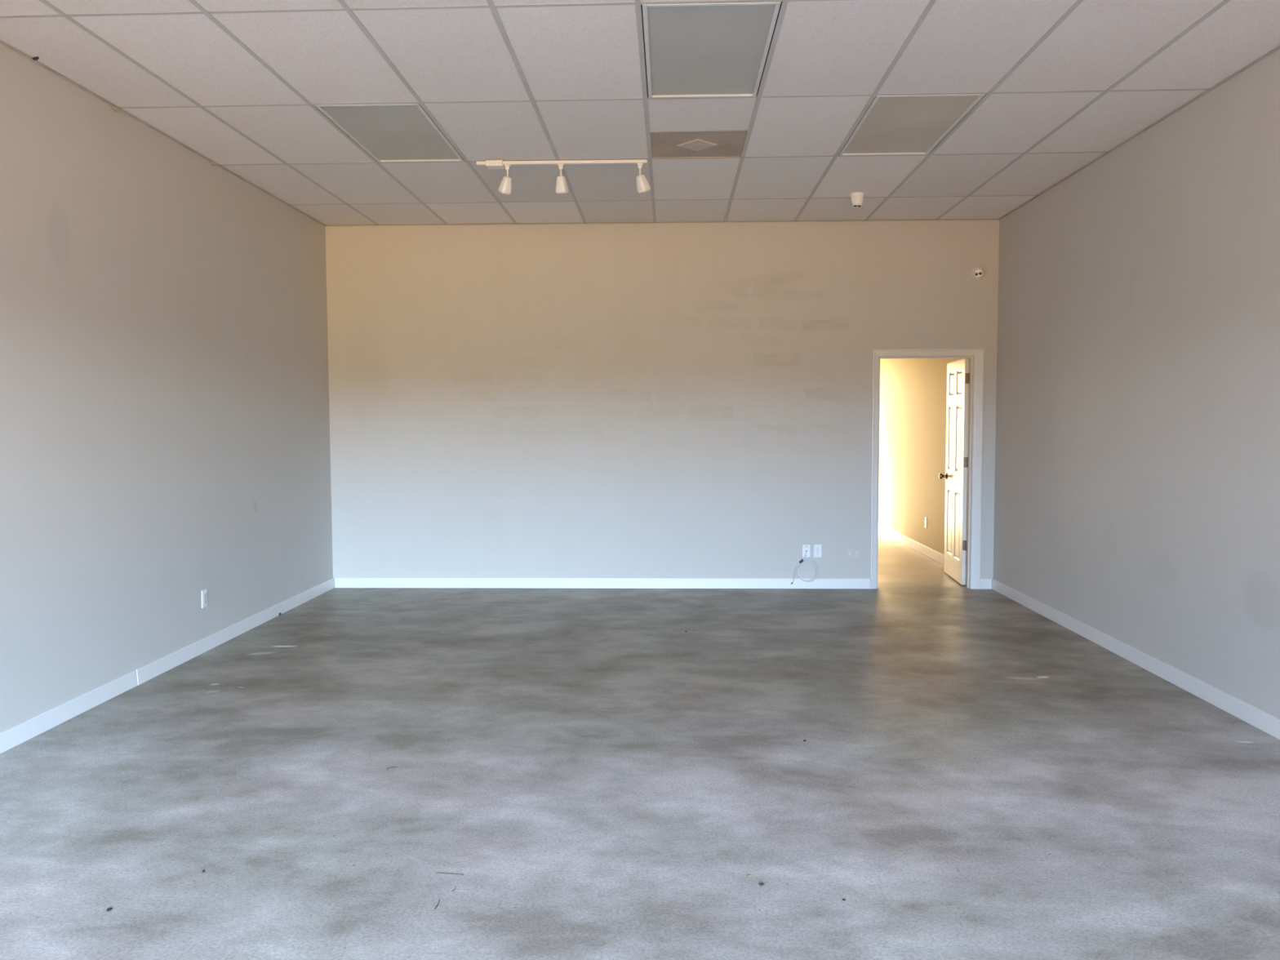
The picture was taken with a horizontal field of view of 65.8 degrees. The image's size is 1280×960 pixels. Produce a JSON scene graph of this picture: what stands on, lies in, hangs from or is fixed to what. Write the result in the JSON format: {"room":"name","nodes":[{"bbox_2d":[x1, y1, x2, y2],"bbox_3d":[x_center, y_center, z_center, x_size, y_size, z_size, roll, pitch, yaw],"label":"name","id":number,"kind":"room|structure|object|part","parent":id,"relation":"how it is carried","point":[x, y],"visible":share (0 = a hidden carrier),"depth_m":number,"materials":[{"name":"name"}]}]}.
{"room":"empty commercial space","nodes":[
{"label":"empty commercial space","id":0,"kind":"room"},
{"bbox_2d":[0,43,333,732],"bbox_3d":[-3.016,-0.428,2.876,0.120,3.517,12.135,0,3,2],"label":"wall","id":1,"kind":"structure","parent":0,"point":[165,415],"depth_m":5.67,"materials":[{"name":"beige paint"}]},
{"bbox_2d":[111,106,119,111],"bbox_3d":[-2.868,-2.030,5.409,0.028,0.021,0.076,0,3,2],"label":"flake","id":2,"kind":"object","parent":1,"relation":"attached to","point":[115,108],"visible":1,"depth_m":5.40,"materials":[{"name":"beige paint"}]},
{"bbox_2d":[0,577,334,753],"bbox_3d":[-2.942,1.282,2.979,0.016,0.091,11.900,0,3,2],"label":"baseboard","id":3,"kind":"structure","parent":1,"relation":"attached to","point":[156,668],"depth_m":5.66,"materials":[{"name":"white paint"}]},
{"bbox_2d":[201,589,207,608],"bbox_3d":[-2.839,0.774,6.446,0.009,0.115,0.070,0,3,2],"label":"power outlet","id":4,"kind":"object","parent":1,"relation":"attached to","point":[204,593],"visible":1,"depth_m":6.44,"materials":[{"name":"white plastic"}]},
{"bbox_2d":[0,530,1279,959],"bbox_3d":[0.071,1.230,5.429,6.189,0.120,17.220,0,3,2],"label":"floor","id":5,"kind":"structure","parent":0,"point":[975,775],"depth_m":3.95,"materials":[{"name":"concrete"}]},
{"bbox_2d":[436,872,464,875],"bbox_3d":[-0.627,1.300,3.266,0.096,0.003,0.003,0,3,9],"label":"twig","id":6,"kind":"object","parent":5,"relation":"on","point":[437,873],"visible":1,"depth_m":3.26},
{"bbox_2d":[0,0,1279,225],"bbox_3d":[-0.017,-1.903,2.703,5.887,0.016,11.890,0,3,2],"label":"ceiling","id":7,"kind":"structure","parent":0,"point":[846,46],"depth_m":5.15,"materials":[{"name":"tile"}]},
{"bbox_2d":[314,103,464,162],"bbox_3d":[-1.475,-2.130,5.990,0.608,0.094,1.217,0,3,2],"label":"ceiling light","id":8,"kind":"object","parent":7,"relation":"attached to","point":[390,132],"visible":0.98,"depth_m":5.93,"materials":[{"name":"plastic"}]},
{"bbox_2d":[476,159,647,168],"bbox_3d":[-0.519,-2.098,6.559,1.136,0.040,0.092,0,3,2],"label":"rail","id":9,"kind":"object","parent":7,"relation":"attached to","point":[490,164],"visible":1,"depth_m":6.55,"materials":[{"name":"white metal"}]},
{"bbox_2d":[497,164,511,194],"bbox_3d":[-0.898,-2.002,6.600,0.077,0.190,0.096,-3,4,-40],"label":"spotlight","id":10,"kind":"object","parent":9,"relation":"attached to","point":[505,186],"visible":1,"depth_m":6.57,"materials":[{"name":"white metal"}]},
{"bbox_3d":[-0.899,-1.966,6.603,0.077,0.118,0.095,-3,4,-38],"label":"lamp shade","id":11,"kind":"part","parent":10,"relation":"part of","materials":[{"name":"white metal"}]},
{"bbox_3d":[-0.523,-2.107,6.563,1.128,0.021,0.034,0,3,2],"label":"rail","id":12,"kind":"part","parent":9,"relation":"part of","materials":[{"name":"white metal"}]},
{"bbox_2d":[555,164,568,193],"bbox_3d":[-0.520,-2.002,6.583,0.077,0.190,0.077,1,4,22],"label":"spotlight","id":13,"kind":"object","parent":9,"relation":"attached to","point":[562,187],"visible":1,"depth_m":6.55,"materials":[{"name":"white metal"}]},
{"bbox_3d":[-0.520,-1.965,6.585,0.077,0.115,0.077,1,4,24],"label":"lamp shade","id":14,"kind":"part","parent":13,"relation":"part of","materials":[{"name":"white metal"}]},
{"bbox_2d":[636,163,650,193],"bbox_3d":[0.019,-2.003,6.572,0.096,0.190,0.077,-4,5,-44],"label":"spotlight","id":15,"kind":"object","parent":9,"relation":"attached to","point":[642,184],"visible":1,"depth_m":6.54,"materials":[{"name":"white metal"}]},
{"bbox_3d":[0.020,-1.968,6.574,0.095,0.118,0.077,-3,5,-42],"label":"lamp shade","id":16,"kind":"part","parent":15,"relation":"part of","materials":[{"name":"white metal"}]},
{"bbox_2d":[0,0,1231,225],"bbox_3d":[-0.018,-1.910,2.698,5.889,0.037,11.899,0,3,2],"label":"ceiling grid","id":17,"kind":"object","parent":7,"relation":"attached to","point":[637,3],"depth_m":5.25,"materials":[{"name":"white metal"}]},
{"bbox_2d":[649,131,747,158],"bbox_3d":[0.361,-2.165,6.216,0.598,0.124,0.598,0,3,2],"label":"ceiling vent","id":18,"kind":"object","parent":7,"relation":"in","point":[697,144],"visible":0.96,"depth_m":6.20,"materials":[{"name":"metal"}]},
{"bbox_3d":[0.361,-2.106,6.220,0.186,0.006,0.196,-3,5,-42],"label":"plate","id":19,"kind":"part","parent":18,"relation":"part of","materials":[{"name":"white metal"}]},
{"bbox_2d":[640,1,782,98],"bbox_3d":[0.315,-2.058,4.697,0.608,0.094,1.218,0,3,2],"label":"ceiling light","id":20,"kind":"object","parent":7,"relation":"attached to","point":[691,50],"visible":0.99,"depth_m":4.59,"materials":[{"name":"plastic"}]},
{"bbox_2d":[849,191,864,207],"bbox_3d":[1.663,-2.144,7.574,0.106,0.100,0.106,0,3,2],"label":"security camera","id":21,"kind":"object","parent":7,"relation":"attached to","point":[857,197],"visible":1,"depth_m":7.54,"materials":[{"name":"white plastic"}]},
{"bbox_2d":[839,93,986,155],"bbox_3d":[1.570,-2.133,5.862,0.608,0.094,1.217,0,3,2],"label":"ceiling light","id":22,"kind":"object","parent":7,"relation":"attached to","point":[891,125],"visible":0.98,"depth_m":5.80,"materials":[{"name":"plastic"}]},
{"bbox_2d":[324,218,999,579],"bbox_3d":[0.171,-0.792,8.780,5.889,3.517,0.115,0,3,2],"label":"wall","id":23,"kind":"structure","parent":0,"point":[656,400],"depth_m":8.73,"materials":[{"name":"beige paint"}]},
{"bbox_2d":[334,577,870,588],"bbox_3d":[-0.354,0.922,8.835,4.792,0.091,0.014,0,3,2],"label":"baseboard","id":24,"kind":"structure","parent":23,"relation":"attached to","point":[508,583],"depth_m":8.83,"materials":[{"name":"white paint"}]},
{"bbox_2d":[802,544,810,557],"bbox_3d":[1.474,0.631,8.759,0.070,0.115,0.019,0,3,2],"label":"cable plate","id":25,"kind":"object","parent":23,"relation":"attached to","point":[806,548],"visible":1,"depth_m":8.76,"materials":[{"name":"white plastic"}]},
{"bbox_2d":[791,551,819,584],"bbox_3d":[1.461,0.779,8.752,0.252,0.295,0.021,0,3,2],"label":"cable","id":26,"kind":"object","parent":25,"relation":"hanging from","point":[802,560],"visible":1,"depth_m":8.75,"materials":[{"name":"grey plastic"}]},
{"bbox_2d":[813,544,822,557],"bbox_3d":[1.575,0.629,8.761,0.070,0.115,0.009,0,3,2],"label":"power outlet","id":27,"kind":"object","parent":23,"relation":"attached to","point":[817,548],"visible":1,"depth_m":8.76,"materials":[{"name":"white plastic"}]},
{"bbox_2d":[870,348,984,589],"bbox_3d":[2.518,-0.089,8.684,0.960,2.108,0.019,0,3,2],"label":"trim","id":28,"kind":"structure","parent":23,"relation":"attached to","point":[979,353],"depth_m":8.67,"materials":[{"name":"white paint"}]},
{"bbox_2d":[938,358,969,584],"bbox_3d":[2.943,-0.091,9.204,0.173,2.020,0.818,0,3,6],"label":"door","id":29,"kind":"structure","parent":23,"relation":"in","point":[957,371],"depth_m":9.09,"materials":[{"name":"white paint"}]},
{"bbox_3d":[2.930,-0.037,9.559,0.069,0.064,0.064,0,3,6],"label":"knob","id":30,"kind":"part","parent":29,"relation":"part of","materials":[{"name":"gold metal"}]},
{"bbox_2d":[972,266,984,279],"bbox_3d":[2.930,-1.790,8.528,0.107,0.106,0.104,0,3,2],"label":"security camera","id":31,"kind":"object","parent":23,"relation":"attached to","point":[978,273],"visible":1,"depth_m":8.50,"materials":[{"name":"white plastic"}]},
{"bbox_2d":[980,578,991,589],"bbox_3d":[3.053,0.917,8.730,0.103,0.091,0.014,0,3,2],"label":"baseboard","id":32,"kind":"structure","parent":23,"relation":"attached to","point":[985,584],"depth_m":8.72,"materials":[{"name":"white paint"}]},
{"bbox_2d":[878,48,1279,719],"bbox_3d":[3.053,-0.585,5.154,0.147,3.517,17.070,0,3,2],"label":"wall","id":33,"kind":"structure","parent":0,"point":[1137,485],"depth_m":5.90,"materials":[{"name":"beige paint"}]},
{"bbox_2d":[0,40,1279,226],"bbox_3d":[-0.017,-1.889,2.699,5.889,0.004,11.900,0,3,2],"label":"trim","id":34,"kind":"structure","parent":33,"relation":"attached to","point":[1,42],"depth_m":6.46,"materials":[{"name":"metal"}]},
{"bbox_2d":[878,522,966,577],"bbox_3d":[3.163,0.755,11.312,0.014,0.105,4.935,0,3,2],"label":"baseboard","id":35,"kind":"structure","parent":33,"relation":"attached to","point":[931,553],"depth_m":11.40,"materials":[{"name":"white paint"}]},
{"bbox_2d":[991,578,1279,739],"bbox_3d":[2.930,1.272,2.799,0.014,0.091,11.900,0,3,2],"label":"baseboard","id":36,"kind":"structure","parent":33,"relation":"attached to","point":[1262,720],"depth_m":5.76,"materials":[{"name":"white paint"}]}
]}

